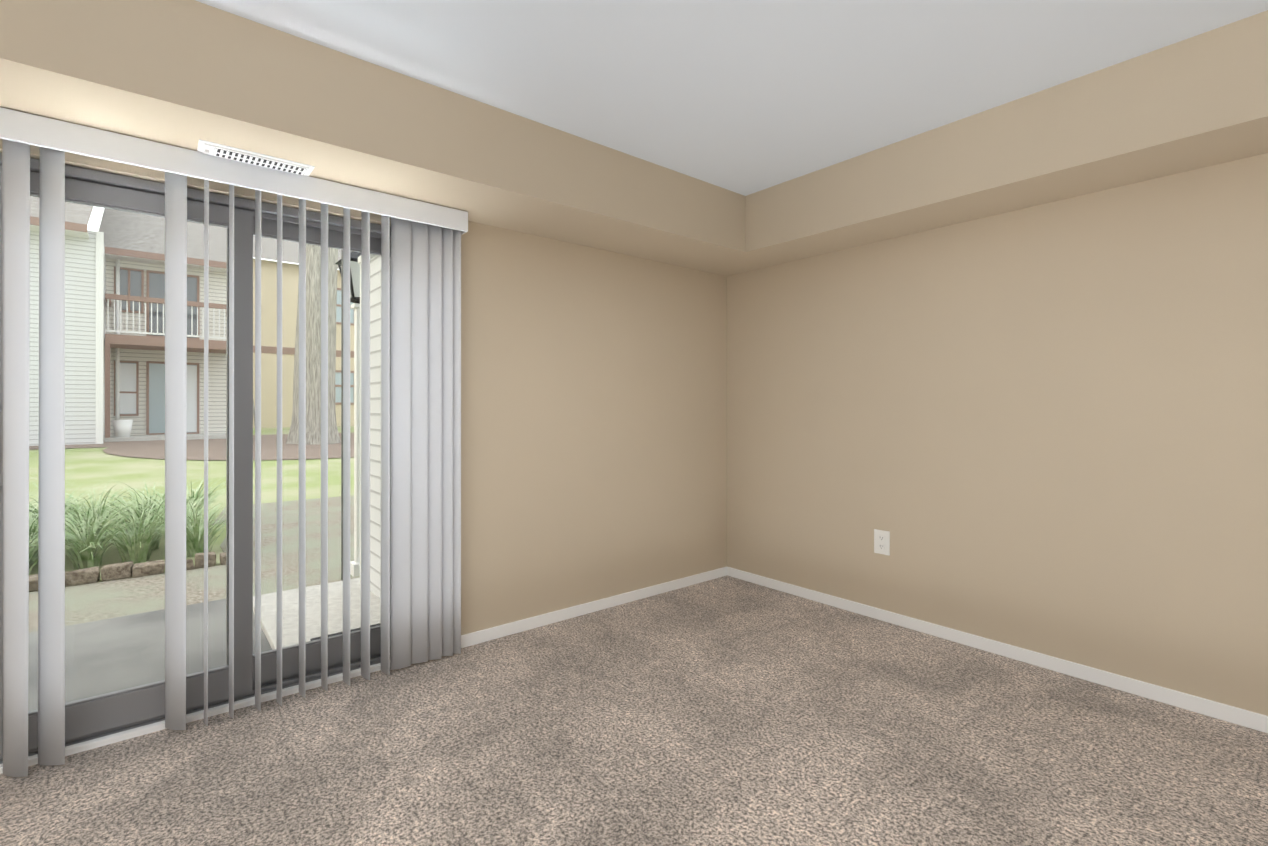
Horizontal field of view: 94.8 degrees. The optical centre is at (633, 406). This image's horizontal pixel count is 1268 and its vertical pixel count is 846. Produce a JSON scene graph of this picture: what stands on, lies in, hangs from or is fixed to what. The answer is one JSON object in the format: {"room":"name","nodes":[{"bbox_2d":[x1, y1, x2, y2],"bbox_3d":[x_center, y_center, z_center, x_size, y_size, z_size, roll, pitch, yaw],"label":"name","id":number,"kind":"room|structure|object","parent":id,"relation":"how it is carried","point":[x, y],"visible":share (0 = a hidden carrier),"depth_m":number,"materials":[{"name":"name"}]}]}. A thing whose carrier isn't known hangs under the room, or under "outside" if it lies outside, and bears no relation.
{"room":"empty living room","nodes":[
{"label":"empty living room","id":0,"kind":"room"},
{"bbox_2d":[0,139,726,634],"bbox_3d":[-1.444,0.023,2.550,5.700,2.590,0.200,0,0,-40],"label":"wall","id":1,"kind":"structure","parent":0,"point":[594,423],"depth_m":3.35,"materials":[{"name":"beige paint"}]},
{"bbox_2d":[0,152,390,773],"bbox_3d":[-1.626,0.190,2.367,1.475,2.056,0.159,0,0,-40],"label":"sliding glass door","id":2,"kind":"structure","parent":1,"relation":"in","point":[97,721],"depth_m":2.34,"materials":[{"name":"clear glass"}]},
{"bbox_2d":[0,107,467,234],"bbox_3d":[-1.566,-0.881,2.228,1.900,0.094,0.138,0,0,-40],"label":"valance headrail","id":3,"kind":"object","parent":1,"relation":"attached to","point":[31,129],"visible":0.9,"depth_m":2.14,"materials":[{"name":"white plastic"}]},
{"bbox_2d":[2,139,460,776],"bbox_3d":[-1.430,0.152,2.333,1.511,2.068,0.089,0,0,-40],"label":"window blind slats","id":4,"kind":"object","parent":3,"relation":"hanging from","point":[426,443],"visible":0.83,"depth_m":2.29,"materials":[{"name":"white plastic"}]},
{"bbox_2d":[461,567,728,647],"bbox_3d":[-0.172,1.168,3.459,2.140,0.062,0.015,0,0,-40],"label":"baseboard","id":5,"kind":"structure","parent":1,"relation":"attached to","point":[481,636],"depth_m":3.36,"materials":[{"name":"white wood"}]},
{"bbox_2d":[0,576,1267,845],"bbox_3d":[-0.010,1.256,0.814,5.300,0.120,4.300,0,0,-40],"label":"floor","id":6,"kind":"structure","parent":0,"point":[726,710],"depth_m":2.00,"materials":[{"name":"carpet"}]},
{"bbox_2d":[0,0,1267,275],"bbox_3d":[-0.010,-1.104,0.817,5.300,0.340,4.300,0,0,-40],"label":"soffit","id":7,"kind":"object","parent":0,"point":[188,74],"depth_m":2.25,"materials":[{"name":"beige paint"}]},
{"bbox_2d":[197,139,314,175],"bbox_3d":[-1.414,-0.921,2.193,0.360,0.022,0.115,0,0,-40],"label":"ceiling vent","id":8,"kind":"object","parent":7,"relation":"in","point":[241,155],"visible":1,"depth_m":2.17,"materials":[{"name":"white metal"}]},
{"bbox_2d":[195,0,1267,195],"bbox_3d":[-0.010,-1.349,0.817,5.700,0.150,4.700,0,0,-40],"label":"ceiling","id":9,"kind":"structure","parent":0,"point":[745,97],"depth_m":2.13,"materials":[{"name":"white paint"}]},
{"bbox_2d":[727,153,1267,715],"bbox_3d":[2.173,-0.037,2.491,0.200,2.470,4.500,0,0,-40],"label":"wall","id":10,"kind":"structure","parent":0,"point":[1043,429],"depth_m":2.69,"materials":[{"name":"beige paint"}]},
{"bbox_2d":[874,529,889,555],"bbox_3d":[1.390,0.761,3.273,0.008,0.133,0.089,0,0,-40],"label":"electrical outlet plate","id":11,"kind":"object","parent":10,"relation":"attached to","point":[881,541],"visible":1,"depth_m":3.27,"materials":[{"name":"white plastic"}]},
{"bbox_2d":[729,567,1267,732],"bbox_3d":[2.014,1.167,2.513,0.015,0.062,4.260,0,0,-40],"label":"baseboard","id":12,"kind":"structure","parent":10,"relation":"attached to","point":[1230,714],"depth_m":2.68,"materials":[{"name":"white wood"}]},
{"label":"outside","id":13,"kind":"structure","parent":0,"visible":0},
{"bbox_2d":[29,426,353,582],"bbox_3d":[-21.708,1.344,31.220,100.000,0.820,69.780,0,0,-40],"label":"lawn","id":14,"kind":"structure","parent":13,"point":[218,468],"depth_m":9.48,"materials":[{"name":"green plant"}]},
{"bbox_2d":[29,196,225,445],"bbox_3d":[-20.316,-3.442,14.381,17.280,9.310,9.920,0,0,-40],"label":"building","id":15,"kind":"structure","parent":14,"relation":"on","point":[100,400],"depth_m":16.42,"materials":[{"name":"beige"}]},
{"bbox_2d":[28,599,271,710],"bbox_3d":[-6.481,1.308,-0.273,11.340,0.012,1.830,0,0,-40],"label":"concrete patio","id":16,"kind":"structure","parent":14,"relation":"on","point":[125,658],"depth_m":3.13,"materials":[{"name":"concrete"}]},
{"bbox_2d":[29,432,353,459],"bbox_3d":[-10.500,1.001,14.524,24.000,0.208,8.400,0,0,-40],"label":"mulch bed","id":17,"kind":"object","parent":14,"relation":"on","point":[198,451],"depth_m":13.77,"materials":[{"name":"brown soil"}]},
{"bbox_2d":[253,244,340,444],"bbox_3d":[-9.330,-3.703,16.138,2.043,9.500,2.536,0,0,-40],"label":"trunk","id":18,"kind":"object","parent":17,"relation":"on","point":[313,265],"depth_m":15.46,"materials":[{"name":"brown plant"}]},
{"bbox_2d":[29,495,359,631],"bbox_3d":[-4.224,1.285,5.284,11.900,0.072,4.240,0,0,-40],"label":"walkway","id":19,"kind":"structure","parent":14,"relation":"on","point":[268,559],"depth_m":4.48,"materials":[{"name":"grey concrete"}]},
{"bbox_2d":[29,552,225,591],"bbox_3d":[-4.101,1.272,4.347,2.114,0.130,0.195,0,0,-40],"label":"stone edging","id":20,"kind":"object","parent":19,"relation":"on","point":[144,569],"depth_m":4.45,"materials":[{"name":"stone"}]},
{"bbox_2d":[29,475,264,574],"bbox_3d":[-5.223,1.014,5.357,3.184,0.625,2.728,0,0,-40],"label":"grass clumps","id":21,"kind":"object","parent":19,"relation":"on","point":[156,535],"depth_m":5.12,"materials":[{"name":"green plant"}]},
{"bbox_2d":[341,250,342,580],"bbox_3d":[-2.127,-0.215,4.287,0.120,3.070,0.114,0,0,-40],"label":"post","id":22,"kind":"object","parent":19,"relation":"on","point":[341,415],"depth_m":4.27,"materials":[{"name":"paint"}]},
{"bbox_2d":[335,251,360,576],"bbox_3d":[-2.153,-0.005,4.584,0.300,2.650,0.300,0,0,-40],"label":"lamp post","id":23,"kind":"object","parent":19,"relation":"on","point":[354,296],"depth_m":4.54,"materials":[{"name":"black metal"}]},
{"bbox_2d":[253,236,353,427],"bbox_3d":[-11.569,-4.013,33.951,24.900,10.500,8.500,0,0,-40],"label":"building","id":24,"kind":"structure","parent":14,"relation":"on","point":[269,328],"depth_m":25.85,"materials":[{"name":"beige paint"}]},
{"bbox_2d":[253,578,380,649],"bbox_3d":[-1.738,1.294,3.524,0.810,0.050,1.640,0,0,-40],"label":"patio slab","id":25,"kind":"object","parent":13,"point":[268,600],"depth_m":3.60,"materials":[{"name":"concrete"}]},
{"bbox_2d":[310,623,380,640],"bbox_3d":[-1.440,1.260,3.109,0.420,0.014,0.460,0,0,-40],"label":"doormat","id":26,"kind":"object","parent":25,"relation":"on","point":[334,634],"depth_m":3.22,"materials":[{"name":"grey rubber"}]},
{"bbox_2d":[358,254,380,598],"bbox_3d":[-1.452,0.099,3.658,0.150,2.340,1.480,0,0,-40],"label":"siding wall","id":27,"kind":"structure","parent":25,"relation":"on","point":[375,413],"depth_m":3.93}
]}

